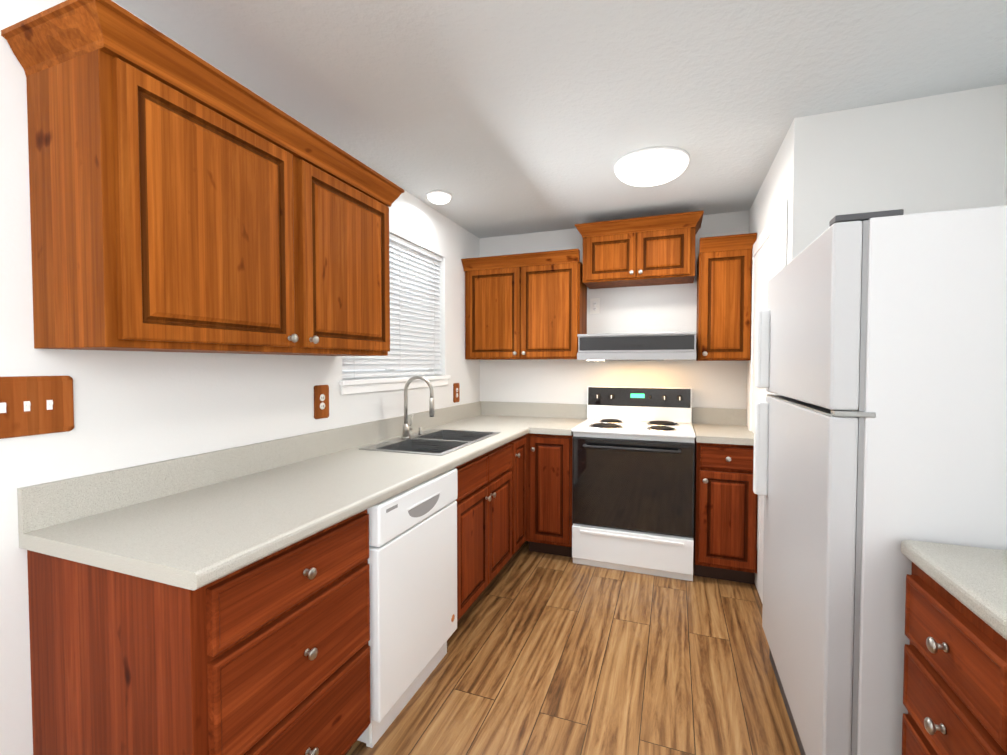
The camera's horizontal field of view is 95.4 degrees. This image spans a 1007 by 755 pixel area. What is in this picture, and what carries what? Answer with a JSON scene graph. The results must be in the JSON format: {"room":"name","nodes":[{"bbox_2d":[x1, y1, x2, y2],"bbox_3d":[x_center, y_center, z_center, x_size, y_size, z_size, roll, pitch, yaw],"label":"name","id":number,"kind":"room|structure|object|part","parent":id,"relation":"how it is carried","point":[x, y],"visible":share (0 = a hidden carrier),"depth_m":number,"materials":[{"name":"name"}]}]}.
{"room":"kitchen","nodes":[
{"label":"kitchen","id":0,"kind":"room"},
{"bbox_2d":[0,0,479,754],"bbox_3d":[-1.254,0.089,1.387,0.150,2.430,5.600,1,2,20],"label":"wall","id":1,"kind":"structure","parent":0,"point":[134,408],"depth_m":1.42,"materials":[{"name":"paint"}]},
{"bbox_2d":[0,376,73,438],"bbox_3d":[-1.236,0.075,1.188,0.018,0.155,0.200,1,2,20],"label":"switch plate","id":2,"kind":"object","parent":1,"relation":"attached to","point":[33,405],"visible":1,"depth_m":1.21,"materials":[{"name":"brown wood"}]},
{"bbox_2d":[1,0,403,355],"bbox_3d":[-0.862,-0.484,1.673,0.366,0.790,1.250,1,2,20],"label":"upper cabinet","id":3,"kind":"object","parent":1,"relation":"attached to","point":[182,199],"visible":1,"depth_m":1.24,"materials":[{"name":"brown wood"}]},
{"bbox_3d":[-0.828,-0.438,1.360,0.053,0.675,0.542,1,2,20],"label":"door","id":4,"kind":"part","parent":3,"relation":"part of","materials":[{"name":"brown wood"}]},
{"bbox_3d":[-0.625,-0.454,1.905,0.053,0.675,0.538,1,2,20],"label":"door","id":5,"kind":"part","parent":3,"relation":"part of","materials":[{"name":"brown wood"}]},
{"bbox_2d":[314,385,328,418],"bbox_3d":[-0.868,0.116,2.189,0.011,0.160,0.095,1,2,20],"label":"electrical outlet plate","id":6,"kind":"object","parent":1,"relation":"attached to","point":[321,401],"visible":1,"depth_m":2.18,"materials":[{"name":"brown wood"}]},
{"bbox_2d":[342,246,434,379],"bbox_3d":[-0.726,-0.434,2.884,0.055,0.866,1.116,1,2,20],"label":"window","id":7,"kind":"structure","parent":1,"relation":"in","point":[379,371],"depth_m":2.97,"materials":[{"name":"white glass"}]},
{"bbox_2d":[342,233,441,377],"bbox_3d":[-0.652,-0.436,2.856,0.054,0.856,1.096,1,2,20],"label":"window blinds","id":8,"kind":"object","parent":7,"relation":"attached to","point":[415,333],"visible":0.62,"depth_m":2.99,"materials":[{"name":"white plastic"}]},
{"bbox_2d":[339,375,450,394],"bbox_3d":[-0.673,0.036,2.877,0.160,0.072,1.180,1,2,20],"label":"window sill","id":9,"kind":"structure","parent":1,"relation":"attached to","point":[351,386],"depth_m":2.65,"materials":[{"name":"white wood"}]},
{"bbox_2d":[453,383,459,402],"bbox_3d":[-0.363,0.118,3.549,0.011,0.150,0.095,1,2,20],"label":"electrical outlet plate","id":10,"kind":"object","parent":1,"relation":"attached to","point":[456,392],"visible":1,"depth_m":3.54,"materials":[{"name":"brown wood"}]},
{"bbox_2d":[112,0,1006,237],"bbox_3d":[0.152,-1.161,0.829,3.150,0.100,5.900,1,2,20],"label":"ceiling","id":11,"kind":"structure","parent":0,"point":[495,118],"depth_m":1.74,"materials":[{"name":"white paint"}]},
{"bbox_2d":[426,190,451,203],"bbox_3d":[-0.413,-1.145,2.939,0.162,0.052,0.162,1,2,20],"label":"ceiling light","id":12,"kind":"object","parent":11,"relation":"attached to","point":[438,197],"visible":1,"depth_m":2.89,"materials":[{"name":"white glass"}]},
{"bbox_2d":[614,146,689,186],"bbox_3d":[0.797,-1.109,2.479,0.392,0.097,0.392,1,2,20],"label":"ceiling light","id":13,"kind":"object","parent":11,"relation":"attached to","point":[651,166],"visible":1,"depth_m":2.37,"materials":[{"name":"white glass"}]},
{"bbox_2d":[346,541,800,754],"bbox_3d":[0.152,1.368,0.900,3.150,0.100,5.900,1,2,20],"label":"floor","id":14,"kind":"structure","parent":0,"point":[549,654],"depth_m":1.99,"materials":[{"name":"brown wood"}]},
{"bbox_2d":[27,509,370,754],"bbox_3d":[-0.829,0.870,1.379,0.663,0.870,0.610,1,2,20],"label":"drawer bank","id":15,"kind":"object","parent":14,"relation":"on","point":[269,655],"visible":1,"depth_m":1.13,"materials":[{"name":"brown wood"}]},
{"bbox_3d":[-0.540,0.537,1.271,0.053,0.150,0.555,1,2,20],"label":"drawer","id":16,"kind":"part","parent":15,"relation":"part of","materials":[{"name":"brown wood"}]},
{"bbox_3d":[-0.540,0.762,1.277,0.053,0.260,0.555,1,2,20],"label":"drawer","id":17,"kind":"part","parent":15,"relation":"part of","materials":[{"name":"brown wood"}]},
{"bbox_3d":[-0.540,1.045,1.285,0.053,0.265,0.555,1,2,20],"label":"drawer","id":18,"kind":"part","parent":15,"relation":"part of","materials":[{"name":"brown wood"}]},
{"bbox_2d":[357,468,457,747],"bbox_3d":[-0.606,0.855,1.947,0.628,0.866,0.604,1,2,20],"label":"dishwasher","id":19,"kind":"object","parent":14,"relation":"on","point":[412,560],"visible":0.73,"depth_m":1.74,"materials":[{"name":"white"}]},
{"bbox_2d":[455,442,511,621],"bbox_3d":[-0.365,0.834,2.626,0.663,0.870,0.830,1,2,20],"label":"base cabinet","id":20,"kind":"object","parent":14,"relation":"on","point":[484,526],"visible":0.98,"depth_m":2.44,"materials":[{"name":"brown wood"}]},
{"bbox_3d":[-0.149,0.877,2.333,0.053,0.550,0.390,1,2,20],"label":"door","id":21,"kind":"part","parent":20,"relation":"part of","materials":[{"name":"brown wood"}]},
{"bbox_3d":[-0.010,0.867,2.708,0.053,0.550,0.390,1,2,20],"label":"door","id":22,"kind":"part","parent":20,"relation":"part of","materials":[{"name":"brown wood"}]},
{"bbox_2d":[499,434,525,571],"bbox_3d":[-0.058,0.811,3.453,0.663,0.870,0.930,1,2,20],"label":"base cabinet","id":23,"kind":"object","parent":14,"relation":"on","point":[518,469],"visible":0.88,"depth_m":3.01,"materials":[{"name":"brown wood"}]},
{"bbox_2d":[17,401,544,589],"bbox_3d":[-0.419,0.326,2.470,0.660,0.155,2.998,1,2,20],"label":"countertop","id":24,"kind":"structure","parent":23,"relation":"on","point":[195,522],"depth_m":1.42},
{"bbox_2d":[401,375,434,438],"bbox_3d":[-0.464,0.169,2.684,0.211,0.366,0.198,1,2,20],"label":"faucet","id":25,"kind":"object","parent":24,"relation":"on","point":[407,427],"visible":1,"depth_m":2.63,"materials":[{"name":"silver metal"}]},
{"bbox_2d":[359,429,499,455],"bbox_3d":[-0.378,0.452,2.619,0.474,0.195,0.784,1,2,20],"label":"sink","id":26,"kind":"object","parent":24,"relation":"in","point":[438,442],"visible":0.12,"depth_m":2.62,"materials":[{"name":"silver metal"}]},
{"bbox_3d":[0.115,0.772,3.042,0.053,0.720,0.258,1,2,20],"label":"door","id":27,"kind":"part","parent":23,"relation":"part of","materials":[{"name":"brown wood"}]},
{"bbox_2d":[526,433,572,556],"bbox_3d":[0.407,0.811,3.422,0.330,0.870,0.663,1,2,20],"label":"base cabinet","id":28,"kind":"object","parent":14,"relation":"on","point":[549,523],"visible":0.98,"depth_m":3.14,"materials":[{"name":"brown wood"}]},
{"bbox_2d":[529,403,586,435],"bbox_3d":[0.432,0.299,3.405,0.283,0.155,0.653,1,2,20],"label":"countertop","id":29,"kind":"structure","parent":28,"relation":"on","point":[549,418],"depth_m":3.66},
{"bbox_2d":[572,386,695,580],"bbox_3d":[0.911,0.665,3.194,0.762,1.175,0.696,1,2,20],"label":"stove","id":30,"kind":"object","parent":14,"relation":"on","point":[633,459],"visible":1,"depth_m":2.96,"materials":[{"name":"white"}]},
{"bbox_2d":[693,440,757,583],"bbox_3d":[1.450,0.823,3.035,0.348,0.870,0.663,1,2,20],"label":"base cabinet","id":31,"kind":"object","parent":14,"relation":"on","point":[725,519],"visible":0.98,"depth_m":2.76,"materials":[{"name":"brown wood"}]},
{"bbox_2d":[692,408,753,445],"bbox_3d":[1.452,0.310,3.026,0.353,0.155,0.653,1,2,20],"label":"countertop","id":32,"kind":"structure","parent":31,"relation":"on","point":[710,425],"depth_m":3.20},
{"bbox_3d":[1.343,0.486,2.739,0.308,0.130,0.053,1,2,20],"label":"drawer","id":33,"kind":"part","parent":31,"relation":"part of","materials":[{"name":"brown wood"}]},
{"bbox_3d":[1.343,0.856,2.750,0.308,0.570,0.053,1,2,20],"label":"door","id":34,"kind":"part","parent":31,"relation":"part of","materials":[{"name":"brown wood"}]},
{"bbox_2d":[753,205,1006,754],"bbox_3d":[1.356,0.426,1.518,0.822,1.719,0.904,1,2,20],"label":"fridge","id":35,"kind":"object","parent":14,"relation":"on","point":[880,424],"visible":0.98,"depth_m":1.19,"materials":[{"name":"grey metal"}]},
{"bbox_2d":[902,562,998,754],"bbox_3d":[1.226,0.884,0.850,0.663,0.870,0.396,1,2,20],"label":"base cabinet","id":36,"kind":"object","parent":14,"relation":"on","point":[955,681],"depth_m":0.96,"materials":[{"name":"brown wood"}]},
{"bbox_3d":[0.909,0.900,0.956,0.053,0.150,0.360,1,2,20],"label":"drawer","id":37,"kind":"part","parent":36,"relation":"part of","materials":[{"name":"brown wood"}]},
{"bbox_2d":[901,540,1006,639],"bbox_3d":[0.933,0.395,0.042,0.663,0.155,2.088,1,2,20],"label":"countertop","id":38,"kind":"structure","parent":36,"relation":"on","point":[973,580],"depth_m":0.96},
{"bbox_3d":[0.909,0.729,0.951,0.053,0.150,0.360,1,2,20],"label":"drawer","id":39,"kind":"part","parent":36,"relation":"part of","materials":[{"name":"brown wood"}]},
{"bbox_2d":[986,630,1006,754],"bbox_3d":[1.068,0.897,0.425,0.663,0.870,0.512,1,2,20],"label":"base cabinet","id":40,"kind":"object","parent":14,"relation":"on","point":[996,744],"depth_m":0.80,"materials":[{"name":"brown wood"}]},
{"bbox_2d":[479,210,748,410],"bbox_3d":[0.826,0.024,3.680,2.450,2.430,0.150,1,2,20],"label":"wall","id":41,"kind":"structure","parent":0,"point":[671,308],"depth_m":3.55,"materials":[{"name":"paint"}]},
{"bbox_2d":[461,249,586,359],"bbox_3d":[0.165,-0.540,3.631,0.926,0.790,0.366,1,2,20],"label":"upper cabinet","id":42,"kind":"object","parent":41,"relation":"attached to","point":[523,306],"visible":1,"depth_m":3.49,"materials":[{"name":"brown wood"}]},
{"bbox_3d":[-0.084,-0.501,3.573,0.439,0.691,0.053,1,2,20],"label":"door","id":43,"kind":"part","parent":42,"relation":"part of","materials":[{"name":"brown wood"}]},
{"bbox_3d":[0.334,-0.496,3.418,0.437,0.691,0.053,1,2,20],"label":"door","id":44,"kind":"part","parent":42,"relation":"part of","materials":[{"name":"brown wood"}]},
{"bbox_2d":[590,298,599,313],"bbox_3d":[0.721,-0.565,3.616,0.075,0.120,0.008,1,2,20],"label":"outlet","id":45,"kind":"object","parent":41,"relation":"attached to","point":[594,305],"visible":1,"depth_m":3.61,"materials":[{"name":"white plastic"}]},
{"bbox_2d":[577,331,696,360],"bbox_3d":[0.954,-0.211,3.270,0.760,0.182,0.512,1,2,20],"label":"range hood","id":46,"kind":"object","parent":41,"relation":"attached to","point":[657,346],"visible":1,"depth_m":3.04,"materials":[{"name":"silver metal"}]},
{"bbox_2d":[575,210,703,288],"bbox_3d":[0.974,-0.896,3.320,0.850,0.410,0.366,1,2,20],"label":"upper cabinet","id":47,"kind":"object","parent":41,"relation":"attached to","point":[647,251],"visible":1,"depth_m":3.19,"materials":[{"name":"brown wood"}]},
{"bbox_3d":[0.759,-0.857,3.249,0.346,0.311,0.053,1,2,20],"label":"door","id":48,"kind":"part","parent":47,"relation":"part of","materials":[{"name":"brown wood"}]},
{"bbox_3d":[1.091,-0.853,3.126,0.346,0.311,0.053,1,2,20],"label":"door","id":49,"kind":"part","parent":47,"relation":"part of","materials":[{"name":"brown wood"}]},
{"bbox_2d":[696,233,756,360],"bbox_3d":[1.509,-0.518,3.131,0.331,0.805,0.366,1,2,20],"label":"upper cabinet","id":50,"kind":"object","parent":41,"relation":"attached to","point":[724,290],"visible":0.98,"depth_m":3.00,"materials":[{"name":"brown wood"}]},
{"bbox_2d":[746,134,786,426],"bbox_3d":[1.604,0.052,2.703,0.150,2.430,1.140,1,2,20],"label":"wall","id":51,"kind":"structure","parent":0,"point":[770,197],"depth_m":2.56,"materials":[{"name":"paint"}]},
{"bbox_2d":[748,199,787,603],"bbox_3d":[1.472,0.215,2.597,0.018,2.110,0.960,1,2,20],"label":"door frame","id":52,"kind":"structure","parent":51,"relation":"attached to","point":[769,255],"depth_m":2.62,"materials":[{"name":"white paint"}]},
{"bbox_2d":[785,84,1006,263],"bbox_3d":[1.712,0.072,1.975,0.860,2.430,0.150,1,2,20],"label":"wall","id":53,"kind":"structure","parent":0,"point":[940,152],"depth_m":1.90,"materials":[{"name":"paint"}]},
{"bbox_2d":[1003,98,1006,205],"bbox_3d":[1.268,0.135,-0.238,0.150,2.430,4.310,1,2,20],"label":"wall","id":54,"kind":"structure","parent":0,"point":[1005,186],"depth_m":1.77,"materials":[{"name":"paint"}]}
]}

